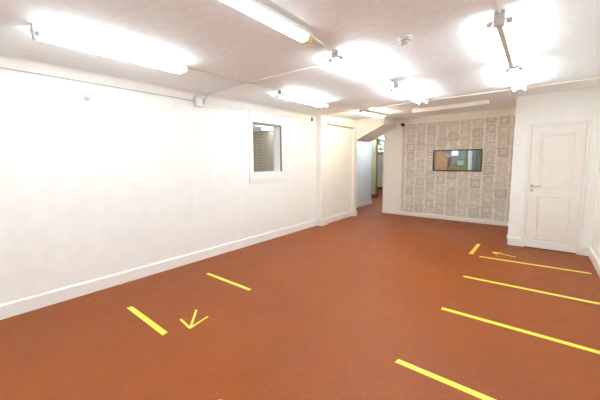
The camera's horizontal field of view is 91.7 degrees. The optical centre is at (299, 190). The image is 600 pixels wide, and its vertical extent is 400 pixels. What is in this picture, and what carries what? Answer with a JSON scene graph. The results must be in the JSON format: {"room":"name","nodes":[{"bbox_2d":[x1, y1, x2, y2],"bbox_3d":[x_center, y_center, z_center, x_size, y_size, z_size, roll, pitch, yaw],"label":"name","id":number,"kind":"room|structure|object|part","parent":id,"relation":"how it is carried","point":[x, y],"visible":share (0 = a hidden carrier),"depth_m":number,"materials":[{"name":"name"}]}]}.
{"room":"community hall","nodes":[
{"label":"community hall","id":0,"kind":"room"},
{"bbox_2d":[0,61,356,303],"bbox_3d":[-1.525,-0.244,4.431,0.320,2.617,9.340,4,7,39],"label":"wall","id":1,"kind":"structure","parent":0,"point":[117,180],"depth_m":3.65,"materials":[{"name":"white paint"}]},
{"bbox_2d":[81,93,90,100],"bbox_3d":[-2.375,-1.047,3.240,0.051,0.084,0.084,4,7,39],"label":"wall sensor","id":2,"kind":"object","parent":1,"relation":"attached to","point":[86,97],"visible":1,"depth_m":3.23,"materials":[{"name":"white plastic"}]},
{"bbox_2d":[0,67,193,100],"bbox_3d":[-2.996,-1.133,2.497,0.018,0.025,4.550,4,7,39],"label":"cable","id":3,"kind":"object","parent":1,"relation":"attached to","point":[0,67],"visible":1,"depth_m":3.25,"materials":[{"name":"grey plastic"}]},
{"bbox_2d":[0,54,316,118],"bbox_3d":[-2.030,-1.345,3.634,0.055,0.057,7.660,4,7,39],"label":"trim","id":4,"kind":"structure","parent":1,"relation":"attached to","point":[4,58],"depth_m":3.54,"materials":[{"name":"white paint"}]},
{"bbox_2d":[0,210,356,319],"bbox_3d":[-1.434,0.990,4.497,0.158,0.147,9.350,4,7,39],"label":"baseboard","id":5,"kind":"structure","parent":1,"relation":"attached to","point":[13,308],"depth_m":3.77,"materials":[{"name":"white paint"}]},
{"bbox_2d":[193,95,203,106],"bbox_3d":[-1.480,-1.330,4.293,0.080,0.170,0.168,4,7,39],"label":"junction box","id":6,"kind":"object","parent":1,"relation":"attached to","point":[197,99],"visible":1,"depth_m":4.25,"materials":[{"name":"grey plastic"}]},
{"bbox_2d":[204,106,241,110],"bbox_3d":[-1.224,-1.318,4.660,0.016,0.054,0.746,4,7,39],"label":"cable","id":7,"kind":"object","parent":1,"relation":"attached to","point":[204,106],"visible":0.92,"depth_m":4.61,"materials":[{"name":"white plastic"}]},
{"bbox_2d":[203,103,309,119],"bbox_3d":[-0.603,-1.448,5.412,0.016,0.039,2.700,4,7,39],"label":"cable","id":8,"kind":"object","parent":1,"relation":"attached to","point":[203,103],"visible":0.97,"depth_m":5.09,"materials":[{"name":"white plastic"}]},
{"bbox_2d":[248,110,288,183],"bbox_3d":[-0.633,-0.807,5.555,0.193,1.287,1.055,4,7,39],"label":"window","id":9,"kind":"structure","parent":1,"relation":"in","point":[279,124],"depth_m":5.64,"materials":[{"name":"white paint"}]},
{"bbox_3d":[-0.568,-0.210,5.567,0.036,0.095,1.055,4,7,39],"label":"sill","id":10,"kind":"part","parent":9,"relation":"part of","materials":[{"name":"white paint"}]},
{"bbox_3d":[0.989,-1.613,7.229,0.078,0.024,1.290,4,7,39],"label":"lintel moulding","id":11,"kind":"part","parent":1,"relation":"part of","materials":[{"name":"white paint"}]},
{"bbox_2d":[253,125,272,129],"bbox_3d":[-2.140,-1.686,6.634,3.570,0.150,4.500,4,7,39],"label":"ceiling","id":12,"kind":"structure","parent":0,"point":[255,127],"depth_m":8.09,"materials":[{"name":"paint"}]},
{"bbox_2d":[261,126,272,129],"bbox_3d":[-0.536,-1.673,7.552,1.264,0.091,0.138,4,7,39],"label":"batten","id":13,"kind":"object","parent":12,"relation":"attached to","point":[264,127],"visible":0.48,"depth_m":7.82,"materials":[{"name":"white plastic"}]},
{"bbox_2d":[0,189,599,399],"bbox_3d":[1.183,0.815,7.296,9.070,0.120,17.400,4,7,39],"label":"floor","id":14,"kind":"structure","parent":0,"point":[328,312],"depth_m":2.65,"materials":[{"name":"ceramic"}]},
{"bbox_2d":[127,306,167,334],"bbox_3d":[-1.485,1.236,2.803,0.782,0.002,0.055,4,7,39],"label":"tape","id":15,"kind":"object","parent":14,"relation":"on","point":[132,309],"visible":1,"depth_m":2.78,"materials":[{"name":"yellow plastic"}]},
{"bbox_2d":[179,310,207,328],"bbox_3d":[-1.027,1.229,2.806,0.276,0.005,0.239,4,7,39],"label":"tape arrow","id":16,"kind":"object","parent":14,"relation":"on","point":[195,312],"visible":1,"depth_m":2.75,"materials":[{"name":"yellow plastic"}]},
{"bbox_2d":[207,273,250,289],"bbox_3d":[-0.919,1.141,3.685,0.845,0.002,0.044,4,7,38],"label":"tape","id":17,"kind":"object","parent":14,"relation":"on","point":[210,274],"visible":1,"depth_m":3.67,"materials":[{"name":"yellow plastic"}]},
{"bbox_2d":[435,151,451,169],"bbox_3d":[4.137,-0.392,9.239,1.125,1.835,0.490,4,7,39],"label":"tall cabinet","id":18,"kind":"object","parent":14,"relation":"on","point":[442,159],"visible":0.16,"depth_m":8.79,"materials":[{"name":"brown wood"}]},
{"bbox_3d":[4.198,-0.231,8.911,0.510,1.420,0.029,4,7,39],"label":"door","id":19,"kind":"part","parent":18,"relation":"part of","materials":[{"name":"orange wood"}]},
{"bbox_2d":[395,359,495,399],"bbox_3d":[1.237,1.314,1.791,1.306,0.002,0.050,4,7,38],"label":"tape","id":20,"kind":"object","parent":14,"relation":"on","point":[415,368],"visible":1,"depth_m":1.98,"materials":[{"name":"yellow plastic"}]},
{"bbox_2d":[448,159,467,169],"bbox_3d":[4.817,-0.198,8.780,0.560,1.530,0.490,4,7,39],"label":"countertop","id":21,"kind":"structure","parent":14,"relation":"on","point":[454,166],"depth_m":8.57,"materials":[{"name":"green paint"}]},
{"bbox_2d":[464,151,466,169],"bbox_3d":[4.751,-0.618,8.366,0.090,2.450,0.090,4,7,39],"label":"post","id":22,"kind":"object","parent":14,"relation":"on","point":[465,161],"visible":0.07,"depth_m":8.32,"materials":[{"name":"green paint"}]},
{"bbox_2d":[468,150,472,169],"bbox_3d":[4.840,-0.611,8.294,0.136,2.450,0.136,4,7,39],"label":"post","id":23,"kind":"object","parent":14,"relation":"on","point":[470,153],"visible":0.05,"depth_m":8.23,"materials":[{"name":"paint"}]},
{"bbox_2d":[469,244,480,253],"bbox_3d":[2.972,0.978,4.938,0.055,0.002,0.730,4,8,40],"label":"tape","id":24,"kind":"object","parent":14,"relation":"on","point":[474,249],"visible":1,"depth_m":4.89,"materials":[{"name":"yellow plastic"}]},
{"bbox_2d":[441,307,599,353],"bbox_3d":[1.933,1.228,2.575,1.255,0.002,0.050,4,7,38],"label":"tape","id":25,"kind":"object","parent":14,"relation":"on","point":[442,308],"visible":1,"depth_m":2.54,"materials":[{"name":"yellow plastic"}]},
{"bbox_2d":[463,276,599,304],"bbox_3d":[2.619,1.138,3.394,1.256,0.002,0.050,4,7,37],"label":"tape","id":26,"kind":"object","parent":14,"relation":"on","point":[463,276],"visible":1,"depth_m":3.33,"materials":[{"name":"yellow plastic"}]},
{"bbox_2d":[479,256,590,273],"bbox_3d":[3.312,1.052,4.180,1.253,0.002,0.050,4,7,35],"label":"tape","id":27,"kind":"object","parent":14,"relation":"on","point":[479,256],"visible":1,"depth_m":4.13,"materials":[{"name":"yellow plastic"}]},
{"bbox_2d":[0,0,599,119],"bbox_3d":[0.524,-1.499,3.099,5.030,0.315,10.490,4,7,39],"label":"ceiling","id":28,"kind":"structure","parent":0,"point":[451,51],"depth_m":2.58,"materials":[{"name":"paint"}]},
{"bbox_2d":[30,23,188,74],"bbox_3d":[-1.580,-1.224,2.591,0.154,0.091,1.214,4,7,39],"label":"batten","id":29,"kind":"object","parent":28,"relation":"attached to","point":[36,30],"visible":1,"depth_m":2.45,"materials":[{"name":"white plastic"}]},
{"bbox_2d":[188,67,276,91],"bbox_3d":[-0.789,-1.371,3.626,0.031,0.019,1.440,4,7,39],"label":"conduit","id":30,"kind":"object","parent":28,"relation":"attached to","point":[188,67],"visible":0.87,"depth_m":3.53,"materials":[{"name":"white plastic"}]},
{"bbox_2d":[220,0,312,44],"bbox_3d":[-0.319,-1.156,1.810,0.105,0.091,1.248,4,7,38],"label":"batten","id":31,"kind":"object","parent":28,"relation":"attached to","point":[256,9],"visible":1,"depth_m":1.94,"materials":[{"name":"white plastic"}]},
{"bbox_2d":[248,0,312,36],"bbox_3d":[-0.320,-1.162,1.810,0.105,0.018,1.240,4,7,38],"label":"fluorescent light","id":32,"kind":"object","parent":31,"relation":"on","point":[254,3],"depth_m":1.97,"materials":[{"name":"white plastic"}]},
{"bbox_2d":[203,60,340,101],"bbox_3d":[-0.517,-1.325,3.625,2.408,0.117,0.101,4,7,39],"label":"conduit","id":33,"kind":"object","parent":28,"relation":"attached to","point":[336,60],"visible":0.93,"depth_m":3.44,"materials":[{"name":"white plastic"}]},
{"bbox_2d":[276,90,328,107],"bbox_3d":[0.071,-1.442,4.587,0.154,0.091,1.164,4,7,39],"label":"batten","id":34,"kind":"object","parent":28,"relation":"attached to","point":[283,93],"visible":1,"depth_m":4.49,"materials":[{"name":"white plastic"}]},
{"bbox_2d":[313,36,335,52],"bbox_3d":[0.195,-1.259,2.497,0.036,0.030,0.478,4,7,35],"label":"conduit","id":35,"kind":"object","parent":28,"relation":"attached to","point":[322,44],"visible":0.78,"depth_m":2.49,"materials":[{"name":"white plastic"}]},
{"bbox_2d":[328,50,392,86],"bbox_3d":[0.701,-1.302,3.151,0.154,0.091,1.214,4,7,39],"label":"batten","id":36,"kind":"object","parent":28,"relation":"attached to","point":[339,55],"visible":0.99,"depth_m":3.02,"materials":[{"name":"white plastic"}]},
{"bbox_2d":[358,110,385,117],"bbox_3d":[1.575,-1.653,6.253,0.087,0.142,1.205,4,7,39],"label":"batten","id":37,"kind":"object","parent":28,"relation":"attached to","point":[362,112],"visible":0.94,"depth_m":6.15,"materials":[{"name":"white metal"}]},
{"bbox_2d":[357,117,396,141],"bbox_3d":[2.045,-1.716,7.945,0.900,0.670,0.865,4,7,39],"label":"bulkhead","id":38,"kind":"object","parent":28,"relation":"attached to","point":[370,129],"visible":0.65,"depth_m":7.69,"materials":[{"name":"white paint"}]},
{"bbox_2d":[397,34,411,45],"bbox_3d":[0.865,-1.241,2.406,0.116,0.063,0.115,4,7,39],"label":"smoke detector","id":39,"kind":"object","parent":28,"relation":"attached to","point":[405,39],"visible":1,"depth_m":2.37,"materials":[{"name":"white plastic"}]},
{"bbox_3d":[0.865,-1.265,2.404,0.116,0.016,0.115,4,7,39],"label":"plate","id":40,"kind":"part","parent":39,"relation":"part of","materials":[{"name":"white plastic"}]},
{"bbox_2d":[390,83,427,103],"bbox_3d":[1.647,-1.429,4.321,0.154,0.091,1.214,4,7,39],"label":"batten","id":41,"kind":"object","parent":28,"relation":"attached to","point":[397,86],"visible":1,"depth_m":4.20,"materials":[{"name":"white plastic"}]},
{"bbox_2d":[412,99,490,113],"bbox_3d":[2.834,-1.605,5.559,1.368,0.093,0.095,5,8,42],"label":"batten","id":42,"kind":"object","parent":28,"relation":"attached to","point":[488,101],"visible":0.98,"depth_m":5.47,"materials":[{"name":"beige plastic"}]},
{"bbox_2d":[414,102,485,112],"bbox_3d":[2.833,-1.583,5.560,1.300,0.044,0.075,5,5,42],"label":"diffuser","id":43,"kind":"object","parent":42,"relation":"attached to","point":[467,104],"depth_m":5.52,"materials":[{"name":"white plastic"}]},
{"bbox_2d":[319,77,599,114],"bbox_3d":[2.139,-1.544,4.971,4.530,0.023,0.022,4,7,39],"label":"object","id":44,"kind":"structure","parent":28,"relation":"attached to","point":[598,77],"depth_m":4.49,"materials":[{"name":"white paint"}]},
{"bbox_2d":[494,0,501,12],"bbox_3d":[0.961,-1.170,1.498,0.032,0.028,1.280,4,7,39],"label":"conduit","id":45,"kind":"object","parent":28,"relation":"attached to","point":[497,3],"visible":1,"depth_m":1.90,"materials":[{"name":"white plastic"}]},
{"bbox_2d":[486,10,520,68],"bbox_3d":[1.745,-1.236,2.457,0.154,0.100,1.214,4,7,39],"label":"batten","id":46,"kind":"object","parent":28,"relation":"attached to","point":[500,21],"visible":1,"depth_m":2.25,"materials":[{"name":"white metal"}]},
{"bbox_2d":[505,65,526,91],"bbox_3d":[2.625,-1.356,3.514,0.154,0.091,1.214,4,7,39],"label":"batten","id":47,"kind":"object","parent":28,"relation":"attached to","point":[516,72],"visible":0.91,"depth_m":3.42,"materials":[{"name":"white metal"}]},
{"bbox_2d":[356,141,371,203],"bbox_3d":[1.872,-0.685,9.034,0.620,2.500,2.400,4,7,39],"label":"wall","id":48,"kind":"structure","parent":0,"point":[364,149],"depth_m":9.66,"materials":[{"name":"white paint"}]},
{"bbox_2d":[356,200,371,207],"bbox_3d":[1.749,0.478,9.370,0.138,0.120,2.268,4,7,39],"label":"baseboard","id":49,"kind":"structure","parent":48,"relation":"attached to","point":[367,202],"depth_m":9.72,"materials":[{"name":"white paint"}]},
{"bbox_2d":[371,139,377,193],"bbox_3d":[2.179,-1.221,12.306,2.275,2.900,0.120,4,7,39],"label":"wall","id":50,"kind":"structure","parent":0,"point":[375,141],"depth_m":11.61,"materials":[{"name":"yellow paint"}]},
{"bbox_2d":[382,107,515,221],"bbox_3d":[4.018,-0.579,7.062,4.140,2.650,0.123,4,7,39],"label":"wall","id":51,"kind":"structure","parent":0,"point":[410,184],"depth_m":7.21,"materials":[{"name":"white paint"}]},
{"bbox_2d":[382,209,507,225],"bbox_3d":[3.578,0.665,7.471,3.085,0.100,0.018,4,7,39],"label":"baseboard","id":52,"kind":"structure","parent":51,"relation":"attached to","point":[482,221],"depth_m":7.33,"materials":[{"name":"white paint"}]},
{"bbox_2d":[432,149,482,171],"bbox_3d":[3.862,-0.751,7.164,1.080,0.529,0.145,4,7,39],"label":"window","id":53,"kind":"structure","parent":51,"relation":"in","point":[434,151],"depth_m":7.05,"materials":[{"name":"brown wood"}]},
{"bbox_2d":[436,150,475,169],"bbox_3d":[4.887,-0.664,8.068,4.370,2.600,2.780,4,7,39],"label":"wall","id":54,"kind":"structure","parent":0,"point":[454,159],"depth_m":9.38,"materials":[{"name":"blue paint"}]},
{"bbox_2d":[508,87,599,247],"bbox_3d":[4.634,-0.403,5.370,1.075,2.630,1.740,4,7,39],"label":"wall","id":55,"kind":"structure","parent":0,"point":[579,104],"depth_m":4.63,"materials":[{"name":"white paint"}]},
{"bbox_2d":[506,234,599,276],"bbox_3d":[1.960,1.186,2.253,1.073,0.148,10.150,4,7,39],"label":"baseboard","id":56,"kind":"structure","parent":55,"relation":"attached to","point":[515,241],"depth_m":4.52,"materials":[{"name":"white paint"}]},
{"bbox_2d":[521,120,591,254],"bbox_3d":[4.111,-0.054,4.712,0.743,2.080,0.114,4,7,39],"label":"door","id":57,"kind":"structure","parent":55,"relation":"in","point":[553,195],"depth_m":4.68,"materials":[{"name":"beige paint"}]},
{"bbox_3d":[4.108,0.449,4.753,0.420,0.740,0.015,4,7,39],"label":"panel","id":58,"kind":"part","parent":57,"relation":"part of","materials":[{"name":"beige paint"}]},
{"bbox_3d":[4.100,-0.486,4.658,0.420,0.860,0.015,4,7,39],"label":"panel","id":59,"kind":"part","parent":57,"relation":"part of","materials":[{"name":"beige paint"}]},
{"bbox_2d":[591,159,599,260],"bbox_3d":[1.923,0.063,1.110,0.180,2.615,8.530,4,7,39],"label":"wall","id":60,"kind":"structure","parent":0,"point":[595,245],"depth_m":4.23,"materials":[{"name":"white paint"}]},
{"bbox_3d":[3.180,-1.297,12.956,4.800,2.900,5.600,4,7,39],"label":"wall","id":61,"kind":"structure","parent":0,"visible":0},
{"bbox_2d":[377,155,382,188],"bbox_3d":[4.489,-0.990,15.310,1.260,1.790,0.090,4,7,39],"label":"door","id":62,"kind":"structure","parent":61,"relation":"in","point":[380,157],"depth_m":15.46,"materials":[{"name":"white paint"}]},
{"bbox_3d":[4.894,-1.899,8.005,4.420,0.170,2.660,4,7,39],"label":"ceiling","id":63,"kind":"structure","parent":0,"visible":0},
{"bbox_2d":[475,150,480,169],"bbox_3d":[5.241,-0.621,8.103,0.720,2.420,0.073,4,7,39],"label":"curtain","id":64,"kind":"object","parent":63,"relation":"hanging from","point":[478,152],"visible":0.02,"depth_m":8.24,"materials":[{"name":"grey fabric"}]},
{"label":"outside","id":65,"kind":"structure","parent":0,"visible":0},
{"bbox_3d":[6.840,-0.212,17.082,11.000,0.120,5.000,4,7,39],"label":"ground","id":66,"kind":"structure","parent":65,"visible":0},
{"bbox_2d":[378,140,383,151],"bbox_3d":[5.185,-1.761,16.488,2.633,3.084,1.352,4,7,39],"label":"leafy shrub","id":67,"kind":"object","parent":66,"relation":"on","point":[380,141],"visible":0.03,"depth_m":16.61,"materials":[{"name":"green plant"}]},
{"bbox_3d":[-2.129,-0.467,6.758,3.570,2.600,4.500,4,7,39],"label":"wall","id":68,"kind":"structure","parent":0,"visible":0},
{"bbox_2d":[253,130,267,171],"bbox_3d":[-1.501,-0.594,8.940,1.480,2.400,0.027,4,7,39],"label":"wall","id":69,"kind":"structure","parent":68,"relation":"attached to","point":[259,153],"depth_m":8.61,"materials":[{"name":"grey tile"}]},
{"bbox_2d":[265,131,273,170],"bbox_3d":[-0.595,-0.493,8.159,0.920,2.340,0.102,4,7,39],"label":"trim","id":70,"kind":"structure","parent":68,"relation":"attached to","point":[268,135],"depth_m":8.24,"materials":[{"name":"white paint"}]}
]}

